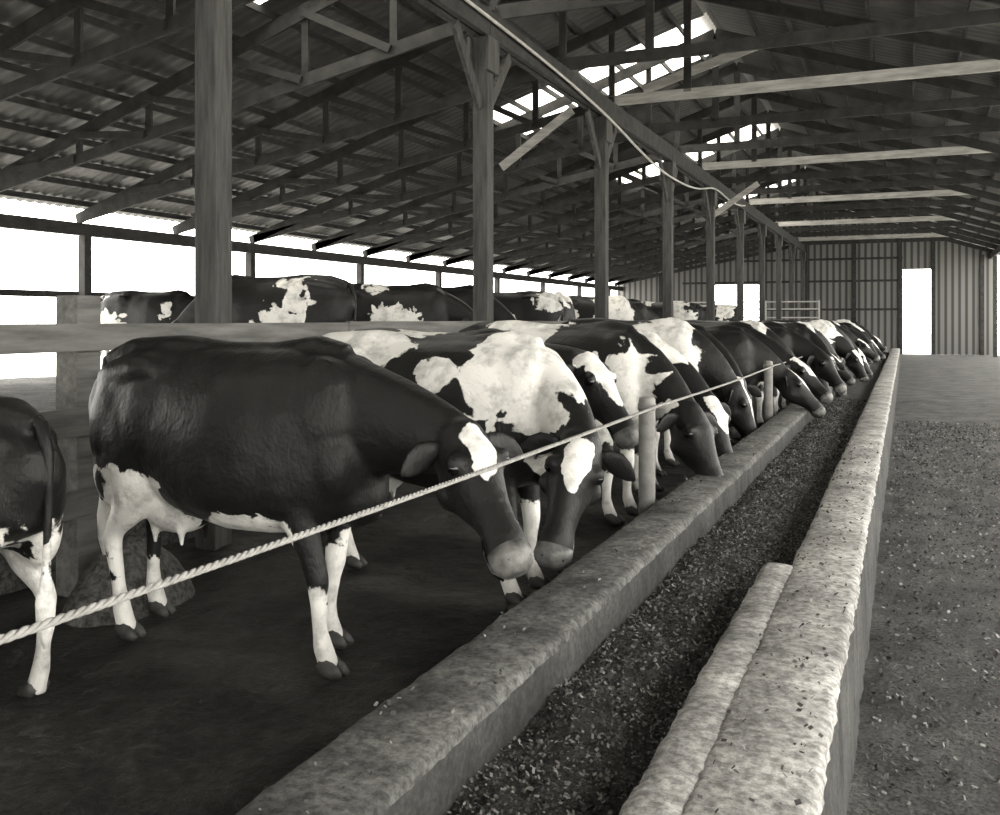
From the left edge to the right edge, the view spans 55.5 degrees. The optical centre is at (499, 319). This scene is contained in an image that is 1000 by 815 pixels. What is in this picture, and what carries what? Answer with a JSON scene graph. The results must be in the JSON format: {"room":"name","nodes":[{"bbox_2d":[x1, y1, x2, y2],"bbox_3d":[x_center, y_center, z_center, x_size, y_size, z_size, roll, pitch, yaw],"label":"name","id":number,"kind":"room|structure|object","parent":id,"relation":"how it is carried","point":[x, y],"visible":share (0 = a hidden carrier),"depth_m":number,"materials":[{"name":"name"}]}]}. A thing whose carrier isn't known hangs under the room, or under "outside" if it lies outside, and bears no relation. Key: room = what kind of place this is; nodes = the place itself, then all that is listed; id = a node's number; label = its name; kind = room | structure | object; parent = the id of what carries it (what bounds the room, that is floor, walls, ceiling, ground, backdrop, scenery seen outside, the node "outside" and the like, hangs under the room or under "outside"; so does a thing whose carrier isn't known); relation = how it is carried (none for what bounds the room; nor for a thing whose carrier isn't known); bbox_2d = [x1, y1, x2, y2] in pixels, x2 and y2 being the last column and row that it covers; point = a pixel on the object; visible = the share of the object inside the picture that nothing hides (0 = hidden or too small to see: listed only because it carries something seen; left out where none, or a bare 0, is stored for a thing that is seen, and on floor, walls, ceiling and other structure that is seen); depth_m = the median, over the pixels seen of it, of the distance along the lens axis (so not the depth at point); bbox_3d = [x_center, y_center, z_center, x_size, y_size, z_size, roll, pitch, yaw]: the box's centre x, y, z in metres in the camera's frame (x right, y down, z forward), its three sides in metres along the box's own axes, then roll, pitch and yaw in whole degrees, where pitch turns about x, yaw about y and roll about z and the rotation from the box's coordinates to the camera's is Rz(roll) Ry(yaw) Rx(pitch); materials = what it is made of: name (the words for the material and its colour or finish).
{"room":"farm building","nodes":[
{"label":"farm building","id":0,"kind":"room"},
{"bbox_2d":[0,0,255,101],"bbox_3d":[-1.397,-3.516,9.053,17.630,3.619,0.140,0,0,23],"label":"roof truss","id":1,"kind":"object","parent":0,"point":[155,29],"depth_m":10.45,"materials":[{"name":"grey wood"}]},
{"bbox_2d":[0,0,498,191],"bbox_3d":[-0.440,-3.516,11.297,17.630,3.619,0.140,0,0,23],"label":"roof truss","id":2,"kind":"object","parent":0,"point":[35,165],"depth_m":12.56,"materials":[{"name":"grey wood"}]},
{"bbox_2d":[0,213,622,296],"bbox_3d":[-6.637,-0.290,19.136,0.220,2.880,66.000,0,0,23],"label":"wall","id":3,"kind":"structure","parent":0,"point":[85,232],"depth_m":19.16,"materials":[{"name":"grey wood"}]},
{"bbox_2d":[0,354,999,814],"bbox_3d":[5.580,1.565,13.982,9.100,0.042,66.100,0,0,23],"label":"floor","id":4,"kind":"structure","parent":0,"point":[223,696],"depth_m":4.43,"materials":[{"name":"grey concrete"}]},
{"bbox_2d":[0,395,65,698],"bbox_3d":[-2.747,0.920,4.183,2.311,1.256,0.608,0,0,30],"label":"cow","id":5,"kind":"object","parent":4,"relation":"on","point":[32,463],"visible":0.99,"depth_m":3.65},
{"bbox_2d":[0,376,194,594],"bbox_3d":[-2.514,1.256,17.269,8.730,0.656,65.800,0,0,23],"label":"pack","id":6,"kind":"object","parent":4,"relation":"on","point":[39,392],"visible":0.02,"depth_m":10.81,"materials":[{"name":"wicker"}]},
{"bbox_2d":[101,290,194,355],"bbox_3d":[-5.691,0.217,16.186,2.466,1.461,0.729,0,0,8],"label":"cow","id":7,"kind":"object","parent":6,"relation":"on","point":[127,306],"visible":0.39,"depth_m":15.97},
{"bbox_2d":[172,274,356,322],"bbox_3d":[-2.996,0.202,11.307,2.668,1.490,0.767,0,0,8],"label":"cow","id":8,"kind":"object","parent":6,"relation":"on","point":[303,298],"visible":0.38,"depth_m":10.96},
{"bbox_2d":[349,283,472,320],"bbox_3d":[-1.221,0.217,13.104,2.514,1.461,0.708,0,0,7],"label":"cow","id":9,"kind":"object","parent":6,"relation":"on","point":[422,301],"visible":0.3,"depth_m":12.87},
{"bbox_2d":[439,285,515,320],"bbox_3d":[-0.611,0.202,14.634,2.668,1.490,0.767,0,0,18],"label":"cow","id":10,"kind":"object","parent":6,"relation":"on","point":[464,293],"visible":0.08,"depth_m":14.38},
{"bbox_2d":[493,291,563,320],"bbox_3d":[-0.106,0.217,16.635,2.467,1.461,0.729,0,0,13],"label":"cow","id":11,"kind":"object","parent":6,"relation":"on","point":[523,305],"visible":0.18,"depth_m":16.24},
{"bbox_2d":[553,291,575,320],"bbox_3d":[1.065,0.202,18.054,0.770,1.490,2.462,0,0,-7],"label":"cow","id":12,"kind":"object","parent":6,"relation":"on","point":[569,311],"visible":0.14,"depth_m":17.53},
{"bbox_2d":[569,295,645,320],"bbox_3d":[2.091,0.214,19.613,2.304,1.455,0.756,0,0,8],"label":"cow","id":13,"kind":"object","parent":6,"relation":"on","point":[620,308],"visible":0.27,"depth_m":19.36},
{"bbox_2d":[627,299,659,320],"bbox_3d":[3.033,0.217,22.779,2.616,1.461,0.752,0,0,-7],"label":"cow","id":14,"kind":"object","parent":6,"relation":"on","point":[649,314],"visible":0.1,"depth_m":22.71},
{"bbox_2d":[641,301,698,319],"bbox_3d":[4.093,0.217,25.396,2.414,1.461,0.756,0,0,13],"label":"cow","id":15,"kind":"object","parent":6,"relation":"on","point":[683,310],"visible":0.27,"depth_m":25.01},
{"bbox_2d":[694,303,716,320],"bbox_3d":[5.491,0.217,28.119,2.467,1.461,0.729,0,0,18],"label":"cow","id":16,"kind":"object","parent":6,"relation":"on","point":[702,311],"visible":0.05,"depth_m":27.82},
{"bbox_2d":[701,304,736,320],"bbox_3d":[6.563,0.217,30.970,2.645,1.461,0.686,0,0,35],"label":"cow","id":17,"kind":"object","parent":6,"relation":"on","point":[723,312],"visible":0.23,"depth_m":30.28},
{"bbox_2d":[61,535,194,627],"bbox_3d":[-2.016,1.393,5.235,0.615,0.394,0.950,0,0,23],"label":"heap","id":18,"kind":"object","parent":4,"relation":"on","point":[94,585],"visible":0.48,"depth_m":5.05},
{"bbox_2d":[195,0,231,550],"bbox_3d":[-1.986,-0.816,6.587,0.270,4.792,1.598,0,0,23],"label":"support post","id":19,"kind":"object","parent":4,"relation":"on","point":[213,18],"visible":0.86,"depth_m":6.51,"materials":[{"name":"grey wood"}]},
{"bbox_2d":[88,335,533,680],"bbox_3d":[-0.918,0.810,4.394,2.572,1.475,0.707,0,0,26],"label":"cow","id":20,"kind":"object","parent":4,"relation":"on","point":[188,433],"visible":0.97,"depth_m":4.15},
{"bbox_2d":[0,295,732,596],"bbox_3d":[2.483,0.720,16.873,0.216,1.720,46.990,0,0,23],"label":"fence","id":21,"kind":"object","parent":4,"relation":"on","point":[78,337],"visible":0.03,"depth_m":5.37,"materials":[{"name":"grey wood"}]},
{"bbox_2d":[322,330,635,606],"bbox_3d":[-0.254,0.802,5.426,2.286,1.489,0.886,0,0,39],"label":"cow","id":22,"kind":"object","parent":4,"relation":"on","point":[510,382],"visible":0.59,"depth_m":5.09},
{"bbox_2d":[451,19,511,320],"bbox_3d":[-0.190,-0.816,10.800,0.270,4.792,1.598,0,0,23],"label":"support post","id":23,"kind":"object","parent":4,"relation":"on","point":[480,59],"visible":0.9,"depth_m":10.72,"materials":[{"name":"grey wood"}]},
{"bbox_2d":[351,328,638,531],"bbox_3d":[-0.212,0.803,6.837,2.630,1.489,0.736,0,0,26],"label":"cow","id":24,"kind":"object","parent":4,"relation":"on","point":[596,379],"visible":0.12,"depth_m":6.22},
{"bbox_2d":[235,348,900,814],"bbox_3d":[5.647,1.334,15.258,1.273,0.493,47.500,0,0,23],"label":"bunk","id":25,"kind":"object","parent":4,"relation":"on","point":[427,778],"visible":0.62,"depth_m":3.01,"materials":[{"name":"grey concrete"}]},
{"bbox_2d":[446,352,889,814],"bbox_3d":[6.901,1.252,18.202,0.626,0.118,40.900,0,0,23],"label":"silage feed","id":26,"kind":"object","parent":25,"relation":"in","point":[595,738],"visible":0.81,"depth_m":3.47,"materials":[{"name":"food"}]},
{"bbox_3d":[9.572,0.819,28.221,2.293,1.458,0.892,0,0,21],"label":"cow","id":27,"kind":"object","parent":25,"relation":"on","visible":0},
{"bbox_2d":[0,356,802,644],"bbox_3d":[5.411,0.540,16.282,0.019,0.034,34.003,0,0,23],"label":"rope","id":28,"kind":"object","parent":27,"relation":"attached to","point":[70,615],"visible":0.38,"depth_m":2.25,"materials":[{"name":"grey fabric"}]},
{"bbox_2d":[459,320,723,525],"bbox_3d":[0.640,0.771,7.550,2.566,1.541,0.780,0,0,33],"label":"cow","id":29,"kind":"object","parent":4,"relation":"on","point":[641,369],"visible":0.35,"depth_m":7.09},
{"bbox_2d":[585,108,616,318],"bbox_3d":[1.606,-0.816,15.013,0.270,4.792,1.598,0,0,23],"label":"support post","id":30,"kind":"object","parent":4,"relation":"on","point":[602,131],"visible":0.82,"depth_m":14.93,"materials":[{"name":"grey wood"}]},
{"bbox_2d":[419,0,804,250],"bbox_3d":[1.606,-3.362,15.013,0.180,0.295,64.110,0,0,23],"label":"beam","id":31,"kind":"structure","parent":30,"relation":"on","point":[472,21],"depth_m":13.67,"materials":[{"name":"grey wood"}]},
{"bbox_2d":[464,0,745,205],"bbox_3d":[2.192,-3.119,15.916,0.090,0.699,25.003,0,0,23],"label":"hose","id":32,"kind":"object","parent":31,"relation":"hanging from","point":[469,2],"visible":0.96,"depth_m":13.23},
{"bbox_2d":[442,128,999,265],"bbox_3d":[6.258,-3.516,27.009,17.630,3.619,0.140,0,0,23],"label":"roof truss","id":33,"kind":"object","parent":31,"relation":"on","point":[497,247],"depth_m":27.71,"materials":[{"name":"grey wood"}]},
{"bbox_2d":[493,145,999,265],"bbox_3d":[7.215,-3.516,29.254,17.630,3.619,0.140,0,0,23],"label":"roof truss","id":34,"kind":"object","parent":31,"relation":"on","point":[519,253],"depth_m":29.86,"materials":[{"name":"grey wood"}]},
{"bbox_2d":[502,156,999,272],"bbox_3d":[8.172,-3.516,31.498,17.630,3.619,0.140,0,0,23],"label":"roof truss","id":35,"kind":"object","parent":31,"relation":"on","point":[547,257],"depth_m":32.24,"materials":[{"name":"grey wood"}]},
{"bbox_2d":[526,167,999,275],"bbox_3d":[9.129,-3.516,33.743,17.630,3.619,0.140,0,0,23],"label":"roof truss","id":36,"kind":"object","parent":31,"relation":"on","point":[571,261],"depth_m":34.52,"materials":[{"name":"grey wood"}]},
{"bbox_2d":[548,179,999,277],"bbox_3d":[10.086,-3.516,35.987,17.630,3.619,0.140,0,0,23],"label":"roof truss","id":37,"kind":"object","parent":31,"relation":"on","point":[588,265],"depth_m":36.64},
{"bbox_2d":[567,190,999,279],"bbox_3d":[11.043,-3.516,38.232,17.630,3.619,0.140,0,0,23],"label":"roof truss","id":38,"kind":"object","parent":31,"relation":"on","point":[589,272],"depth_m":38.91,"materials":[{"name":"grey wood"}]},
{"bbox_2d":[584,193,999,281],"bbox_3d":[12.000,-3.516,40.477,17.630,3.619,0.140,0,0,23],"label":"roof truss","id":39,"kind":"object","parent":31,"relation":"on","point":[959,231],"depth_m":41.03,"materials":[{"name":"grey wood"}]},
{"bbox_2d":[609,201,998,282],"bbox_3d":[12.957,-3.516,42.721,17.630,3.619,0.140,0,0,23],"label":"roof truss","id":40,"kind":"object","parent":31,"relation":"on","point":[638,273],"depth_m":43.29,"materials":[{"name":"grey wood"}]},
{"bbox_2d":[614,210,999,285],"bbox_3d":[13.914,-3.516,44.966,17.630,3.619,0.140,0,0,23],"label":"roof truss","id":41,"kind":"object","parent":31,"relation":"on","point":[948,239],"depth_m":45.66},
{"bbox_2d":[243,420,999,814],"bbox_3d":[3.347,1.328,7.818,2.812,0.518,15.028,0,0,23],"label":"litter","id":42,"kind":"object","parent":4,"relation":"on","point":[886,776],"visible":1,"depth_m":5.27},
{"bbox_2d":[638,397,655,513],"bbox_3d":[0.915,1.032,5.915,0.120,1.107,0.120,0,0,23],"label":"post","id":43,"kind":"object","parent":4,"relation":"on","point":[647,419],"visible":0.71,"depth_m":5.87,"materials":[{"name":"metal"}]},
{"bbox_2d":[561,317,756,466],"bbox_3d":[1.594,0.758,10.468,2.502,1.577,0.765,0,0,33],"label":"cow","id":44,"kind":"object","parent":4,"relation":"on","point":[710,363],"visible":0.3,"depth_m":9.95},
{"bbox_2d":[655,425,666,476],"bbox_3d":[1.212,0.845,9.526,2.321,1.405,0.726,0,0,41],"label":"cow","id":45,"kind":"object","parent":4,"relation":"on","point":[659,472],"visible":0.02,"depth_m":9.41},
{"bbox_2d":[658,156,677,317],"bbox_3d":[3.402,-0.816,19.226,0.270,4.792,1.598,0,0,23],"label":"support post","id":46,"kind":"object","parent":4,"relation":"on","point":[668,184],"visible":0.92,"depth_m":19.14,"materials":[{"name":"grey wood"}]},
{"bbox_2d":[632,329,732,496],"bbox_3d":[1.015,0.814,8.622,2.424,1.467,0.759,0,0,29],"label":"cow","id":47,"kind":"object","parent":4,"relation":"on","point":[707,401],"visible":0.08,"depth_m":8.11},
{"bbox_2d":[703,186,717,320],"bbox_3d":[5.198,-0.816,23.439,0.270,4.792,1.598,0,0,23],"label":"support post","id":48,"kind":"object","parent":4,"relation":"on","point":[710,196],"visible":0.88,"depth_m":23.35,"materials":[{"name":"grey wood"}]},
{"bbox_2d":[689,323,761,439],"bbox_3d":[1.938,0.790,11.325,2.360,1.503,0.801,0,0,40],"label":"cow","id":49,"kind":"object","parent":4,"relation":"on","point":[753,390],"visible":0.1,"depth_m":10.69},
{"bbox_2d":[684,320,794,427],"bbox_3d":[3.337,0.767,13.771,2.451,1.548,0.806,0,0,42],"label":"cow","id":50,"kind":"object","parent":4,"relation":"on","point":[759,326],"visible":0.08,"depth_m":13.45},
{"bbox_2d":[735,207,745,320],"bbox_3d":[6.995,-0.816,27.652,0.270,4.792,1.598,0,0,23],"label":"support post","id":51,"kind":"object","parent":4,"relation":"on","point":[740,215],"visible":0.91,"depth_m":27.56,"materials":[{"name":"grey wood"}]},
{"bbox_2d":[691,300,819,319],"bbox_3d":[10.041,0.390,39.746,6.360,2.380,0.060,0,0,23],"label":"gate","id":52,"kind":"object","parent":4,"relation":"on","point":[818,301],"visible":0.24,"depth_m":39.05,"materials":[{"name":"grey metal"}]},
{"bbox_2d":[688,321,832,404],"bbox_3d":[3.068,0.779,12.771,2.796,1.535,0.749,0,0,41],"label":"cow","id":53,"kind":"object","parent":4,"relation":"on","point":[820,392],"visible":0.16,"depth_m":12.14},
{"bbox_2d":[757,222,766,320],"bbox_3d":[8.791,-0.816,31.865,0.270,4.792,1.598,0,0,23],"label":"support post","id":54,"kind":"object","parent":4,"relation":"on","point":[761,228],"visible":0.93,"depth_m":31.78,"materials":[{"name":"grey wood"}]},
{"bbox_2d":[705,324,825,444],"bbox_3d":[2.703,0.800,11.991,2.676,1.494,0.769,0,0,21],"label":"cow","id":55,"kind":"object","parent":4,"relation":"on","point":[749,353],"visible":0.27,"depth_m":11.66},
{"bbox_2d":[763,361,772,422],"bbox_3d":[3.150,1.032,11.158,0.120,1.107,0.120,0,0,23],"label":"post","id":56,"kind":"object","parent":4,"relation":"on","point":[768,374],"visible":0.64,"depth_m":11.11,"materials":[{"name":"metal"}]},
{"bbox_2d":[711,321,846,415],"bbox_3d":[3.933,0.781,14.548,2.628,1.522,0.744,0,0,25],"label":"cow","id":57,"kind":"object","parent":4,"relation":"on","point":[822,365],"visible":0.27,"depth_m":14.11},
{"bbox_2d":[775,234,782,319],"bbox_3d":[10.587,-0.816,36.078,0.270,4.792,1.598,0,0,23],"label":"support post","id":58,"kind":"object","parent":4,"relation":"on","point":[778,239],"visible":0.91,"depth_m":35.98,"materials":[{"name":"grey wood"}]},
{"bbox_2d":[788,243,795,319],"bbox_3d":[12.383,-0.816,40.291,0.270,4.792,1.598,0,0,23],"label":"support post","id":59,"kind":"object","parent":4,"relation":"on","point":[791,247],"visible":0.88,"depth_m":40.20,"materials":[{"name":"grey wood"}]},
{"bbox_2d":[799,250,805,320],"bbox_3d":[14.179,-0.816,44.505,0.270,4.792,1.598,0,0,23],"label":"support post","id":60,"kind":"object","parent":4,"relation":"on","point":[802,255],"visible":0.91,"depth_m":44.41,"materials":[{"name":"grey wood"}]},
{"bbox_2d":[777,364,832,411],"bbox_3d":[4.175,0.807,15.542,2.446,1.480,0.765,0,0,22],"label":"cow","id":61,"kind":"object","parent":4,"relation":"on","point":[823,382],"visible":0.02,"depth_m":14.90},
{"bbox_2d":[758,319,857,390],"bbox_3d":[6.631,0.764,20.606,2.476,1.555,0.762,0,0,13],"label":"cow","id":62,"kind":"object","parent":4,"relation":"on","point":[828,323],"visible":0.07,"depth_m":20.43},
{"bbox_2d":[781,321,845,384],"bbox_3d":[5.661,0.784,18.974,2.414,1.516,0.743,0,0,14],"label":"cow","id":63,"kind":"object","parent":4,"relation":"on","point":[808,325],"visible":0.06,"depth_m":18.69},
{"bbox_2d":[783,322,844,371],"bbox_3d":[5.015,0.791,17.191,2.354,1.501,0.798,0,0,41],"label":"cow","id":64,"kind":"object","parent":4,"relation":"on","point":[802,329],"visible":0.13,"depth_m":16.71},
{"bbox_2d":[781,327,846,408],"bbox_3d":[4.696,0.834,16.342,2.408,1.426,0.712,0,0,41],"label":"cow","id":65,"kind":"object","parent":4,"relation":"on","point":[784,405],"visible":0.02,"depth_m":16.01},
{"bbox_2d":[772,321,868,381],"bbox_3d":[6.326,0.787,19.791,2.512,1.520,0.786,0,0,17],"label":"cow","id":66,"kind":"object","parent":4,"relation":"on","point":[841,345],"visible":0.18,"depth_m":19.40},
{"bbox_2d":[804,319,851,322],"bbox_3d":[11.179,0.760,31.788,2.497,1.574,0.764,0,0,32],"label":"cow","id":67,"kind":"object","parent":4,"relation":"on","point":[841,320],"visible":0.03,"depth_m":31.62},
{"bbox_2d":[788,320,879,362],"bbox_3d":[8.099,0.769,24.060,2.833,1.555,0.758,0,0,23],"label":"cow","id":68,"kind":"object","parent":4,"relation":"on","point":[866,350],"visible":0.14,"depth_m":23.62},
{"bbox_2d":[832,354,854,385],"bbox_3d":[5.359,0.815,17.999,2.622,1.464,0.754,0,0,33],"label":"cow","id":69,"kind":"object","parent":4,"relation":"on","point":[844,375],"visible":0.05,"depth_m":17.36},
{"bbox_2d":[837,322,879,357],"bbox_3d":[8.866,0.799,25.621,2.546,1.485,0.785,0,0,18],"label":"cow","id":70,"kind":"object","parent":4,"relation":"on","point":[857,334],"visible":0.15,"depth_m":25.23},
{"bbox_2d":[846,335,872,376],"bbox_3d":[6.988,0.773,21.391,2.614,1.548,0.773,0,0,38],"label":"cow","id":71,"kind":"object","parent":4,"relation":"on","point":[868,371],"visible":0.04,"depth_m":20.76},
{"bbox_2d":[849,322,875,343],"bbox_3d":[11.041,0.808,30.798,2.442,1.478,0.764,0,0,30],"label":"cow","id":72,"kind":"object","parent":4,"relation":"on","point":[853,324],"visible":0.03,"depth_m":30.36},
{"bbox_2d":[842,322,885,359],"bbox_3d":[10.364,0.806,29.002,2.656,1.483,0.764,0,0,33],"label":"cow","id":73,"kind":"object","parent":4,"relation":"on","point":[882,356],"visible":0.13,"depth_m":28.50},
{"bbox_2d":[850,321,887,353],"bbox_3d":[12.487,0.786,34.178,2.725,1.522,0.783,0,0,31],"label":"cow","id":74,"kind":"object","parent":4,"relation":"on","point":[881,347],"visible":0.17,"depth_m":33.65},
{"bbox_2d":[865,357,872,363],"bbox_3d":[9.369,0.792,27.402,2.549,1.509,0.753,0,0,32],"label":"cow","id":75,"kind":"object","parent":4,"relation":"on","point":[869,361],"visible":0.02,"depth_m":26.87},
{"bbox_2d":[0,0,999,276],"bbox_3d":[1.485,-3.743,15.673,17.760,3.514,67.000,0,0,23],"label":"roof","id":76,"kind":"structure","parent":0,"point":[544,28],"depth_m":16.06,"materials":[{"name":"grey metal"}]},
{"bbox_2d":[487,0,647,19],"bbox_3d":[2.833,-3.615,9.959,6.600,0.170,0.045,0,0,23],"label":"tie beam","id":77,"kind":"structure","parent":76,"relation":"attached to","point":[531,7],"depth_m":10.92,"materials":[{"name":"grey wood"}]},
{"bbox_2d":[493,12,716,134],"bbox_3d":[2.085,-4.737,18.787,4.400,1.476,2.300,0,0,23],"label":"skylight panel","id":78,"kind":"object","parent":76,"relation":"attached to","point":[702,24],"visible":0.35,"depth_m":18.55,"materials":[{"name":"white plastic"}]},
{"bbox_2d":[499,50,759,216],"bbox_3d":[3.861,-3.720,19.661,4.162,2.455,10.040,0,0,23],"label":"diagonal brace","id":79,"kind":"object","parent":76,"relation":"attached to","point":[723,58],"visible":0.71,"depth_m":16.78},
{"bbox_2d":[617,123,779,182],"bbox_3d":[5.693,-4.737,27.250,4.400,1.476,2.300,0,0,23],"label":"skylight panel","id":80,"kind":"object","parent":76,"relation":"attached to","point":[745,133],"visible":0.14,"depth_m":26.91,"materials":[{"name":"white plastic"}]},
{"bbox_2d":[719,166,805,206],"bbox_3d":[9.261,-4.737,35.621,4.400,1.476,2.100,0,0,23],"label":"skylight panel","id":81,"kind":"object","parent":76,"relation":"attached to","point":[784,182],"visible":0.11,"depth_m":35.88,"materials":[{"name":"white plastic"}]},
{"bbox_2d":[558,8,999,69],"bbox_3d":[3.789,-3.615,12.204,6.600,0.170,0.045,0,0,23],"label":"tie beam","id":82,"kind":"structure","parent":76,"relation":"attached to","point":[989,16],"depth_m":12.19,"materials":[{"name":"grey wood"}]},
{"bbox_2d":[607,59,999,105],"bbox_3d":[4.746,-3.615,14.448,6.600,0.170,0.045,0,0,23],"label":"tie beam","id":83,"kind":"structure","parent":76,"relation":"attached to","point":[990,65],"depth_m":14.42,"materials":[{"name":"grey wood"}]},
{"bbox_2d":[644,96,999,132],"bbox_3d":[5.703,-3.615,16.693,6.600,0.170,0.045,0,0,23],"label":"tie beam","id":84,"kind":"structure","parent":76,"relation":"attached to","point":[968,102],"depth_m":16.64,"materials":[{"name":"grey wood"}]},
{"bbox_2d":[674,124,999,153],"bbox_3d":[6.660,-3.615,18.938,6.600,0.170,0.045,0,0,23],"label":"tie beam","id":85,"kind":"structure","parent":76,"relation":"attached to","point":[970,128],"depth_m":18.89,"materials":[{"name":"grey wood"}]},
{"bbox_2d":[696,146,991,169],"bbox_3d":[7.617,-3.615,21.182,6.600,0.170,0.045,0,0,23],"label":"tie beam","id":86,"kind":"structure","parent":76,"relation":"attached to","point":[958,150],"depth_m":21.15,"materials":[{"name":"grey wood"}]},
{"bbox_2d":[716,161,997,183],"bbox_3d":[8.574,-3.615,23.427,6.600,0.170,0.045,0,0,23],"label":"tie beam","id":87,"kind":"structure","parent":76,"relation":"attached to","point":[941,167],"depth_m":23.39,"materials":[{"name":"grey wood"}]},
{"bbox_2d":[731,176,989,194],"bbox_3d":[9.531,-3.615,25.671,6.600,0.170,0.045,0,0,23],"label":"tie beam","id":88,"kind":"structure","parent":76,"relation":"attached to","point":[939,181],"depth_m":25.58,"materials":[{"name":"grey wood"}]},
{"bbox_2d":[744,188,982,204],"bbox_3d":[10.488,-3.615,27.916,6.600,0.170,0.045,0,0,23],"label":"tie beam","id":89,"kind":"structure","parent":76,"relation":"attached to","point":[929,193],"depth_m":27.90,"materials":[{"name":"grey wood"}]},
{"bbox_2d":[756,198,976,212],"bbox_3d":[11.445,-3.615,30.160,6.600,0.170,0.045,0,0,23],"label":"tie beam","id":90,"kind":"structure","parent":76,"relation":"attached to","point":[925,202],"depth_m":30.14,"materials":[{"name":"grey wood"}]},
{"bbox_2d":[767,207,970,219],"bbox_3d":[12.402,-3.615,32.405,6.600,0.170,0.045,0,0,23],"label":"tie beam","id":91,"kind":"structure","parent":76,"relation":"attached to","point":[935,210],"depth_m":32.39,"materials":[{"name":"grey wood"}]},
{"bbox_2d":[776,215,966,225],"bbox_3d":[13.358,-3.615,34.649,6.600,0.170,0.045,0,0,23],"label":"tie beam","id":92,"kind":"structure","parent":76,"relation":"attached to","point":[918,218],"depth_m":34.63,"materials":[{"name":"grey wood"}]},
{"bbox_2d":[785,221,962,231],"bbox_3d":[14.315,-3.615,36.894,6.600,0.170,0.045,0,0,23],"label":"tie beam","id":93,"kind":"structure","parent":76,"relation":"attached to","point":[929,224],"depth_m":36.88,"materials":[{"name":"grey wood"}]},
{"bbox_2d":[792,227,959,236],"bbox_3d":[15.272,-3.615,39.139,6.600,0.170,0.045,0,0,23],"label":"tie beam","id":94,"kind":"structure","parent":76,"relation":"attached to","point":[919,230],"depth_m":39.13,"materials":[{"name":"grey wood"}]},
{"bbox_2d":[797,232,956,240],"bbox_3d":[16.229,-3.615,41.383,6.600,0.170,0.045,0,0,23],"label":"tie beam","id":95,"kind":"structure","parent":76,"relation":"attached to","point":[919,235],"depth_m":41.38,"materials":[{"name":"grey wood"}]},
{"bbox_2d":[804,237,953,244],"bbox_3d":[17.186,-3.615,43.628,6.600,0.170,0.045,0,0,23],"label":"tie beam","id":96,"kind":"structure","parent":76,"relation":"attached to","point":[903,239],"depth_m":43.63,"materials":[{"name":"grey wood"}]},
{"bbox_2d":[0,0,999,280],"bbox_3d":[1.576,-3.633,15.580,17.320,3.261,66.700,0,0,23],"label":"roof purlins","id":97,"kind":"structure","parent":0,"point":[154,4],"depth_m":15.95,"materials":[{"name":"grey wood"}]},
{"bbox_2d":[75,0,999,222],"bbox_3d":[0.517,-3.516,13.542,17.630,3.619,0.140,0,0,23],"label":"roof truss","id":98,"kind":"object","parent":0,"point":[153,187],"depth_m":14.87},
{"bbox_2d":[172,0,999,233],"bbox_3d":[1.474,-3.516,15.787,17.630,3.619,0.140,0,0,23],"label":"roof truss","id":99,"kind":"object","parent":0,"point":[245,202],"depth_m":16.28,"materials":[{"name":"grey wood"}]},
{"bbox_2d":[248,29,999,242],"bbox_3d":[2.431,-3.516,18.031,17.630,3.619,0.140,0,0,23],"label":"roof truss","id":100,"kind":"object","parent":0,"point":[315,216],"depth_m":18.68,"materials":[{"name":"grey wood"}]},
{"bbox_2d":[311,62,999,250],"bbox_3d":[3.388,-3.516,20.276,17.630,3.619,0.140,0,0,23],"label":"roof truss","id":101,"kind":"object","parent":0,"point":[374,225],"depth_m":21.00,"materials":[{"name":"grey wood"}]},
{"bbox_2d":[362,92,999,256],"bbox_3d":[4.345,-3.516,22.520,17.630,3.619,0.140,0,0,23],"label":"roof truss","id":102,"kind":"object","parent":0,"point":[421,234],"depth_m":23.12,"materials":[{"name":"grey wood"}]},
{"bbox_2d":[405,110,999,261],"bbox_3d":[5.302,-3.516,24.765,17.630,3.619,0.140,0,0,23],"label":"roof truss","id":103,"kind":"object","parent":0,"point":[460,241],"depth_m":25.48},
{"bbox_2d":[617,211,992,354],"bbox_3d":[14.205,-1.859,46.070,17.600,6.877,0.220,0,0,23],"label":"wall","id":104,"kind":"structure","parent":0,"point":[862,284],"depth_m":44.66,"materials":[{"name":"grey metal"}]},
{"bbox_2d":[989,245,999,356],"bbox_3d":[9.148,-0.710,12.406,0.160,4.580,66.000,0,0,23],"label":"wall","id":105,"kind":"structure","parent":0,"point":[993,255],"depth_m":40.57,"materials":[{"name":"grey metal"}]},
{"label":"outside","id":106,"kind":"structure","parent":0,"visible":0},
{"bbox_2d":[0,334,999,378],"bbox_3d":[2.566,1.305,31.519,160.000,0.590,180.000,0,0,23],"label":"ground","id":107,"kind":"structure","parent":106,"point":[30,364],"depth_m":24.29,"materials":[{"name":"white"}]}
]}

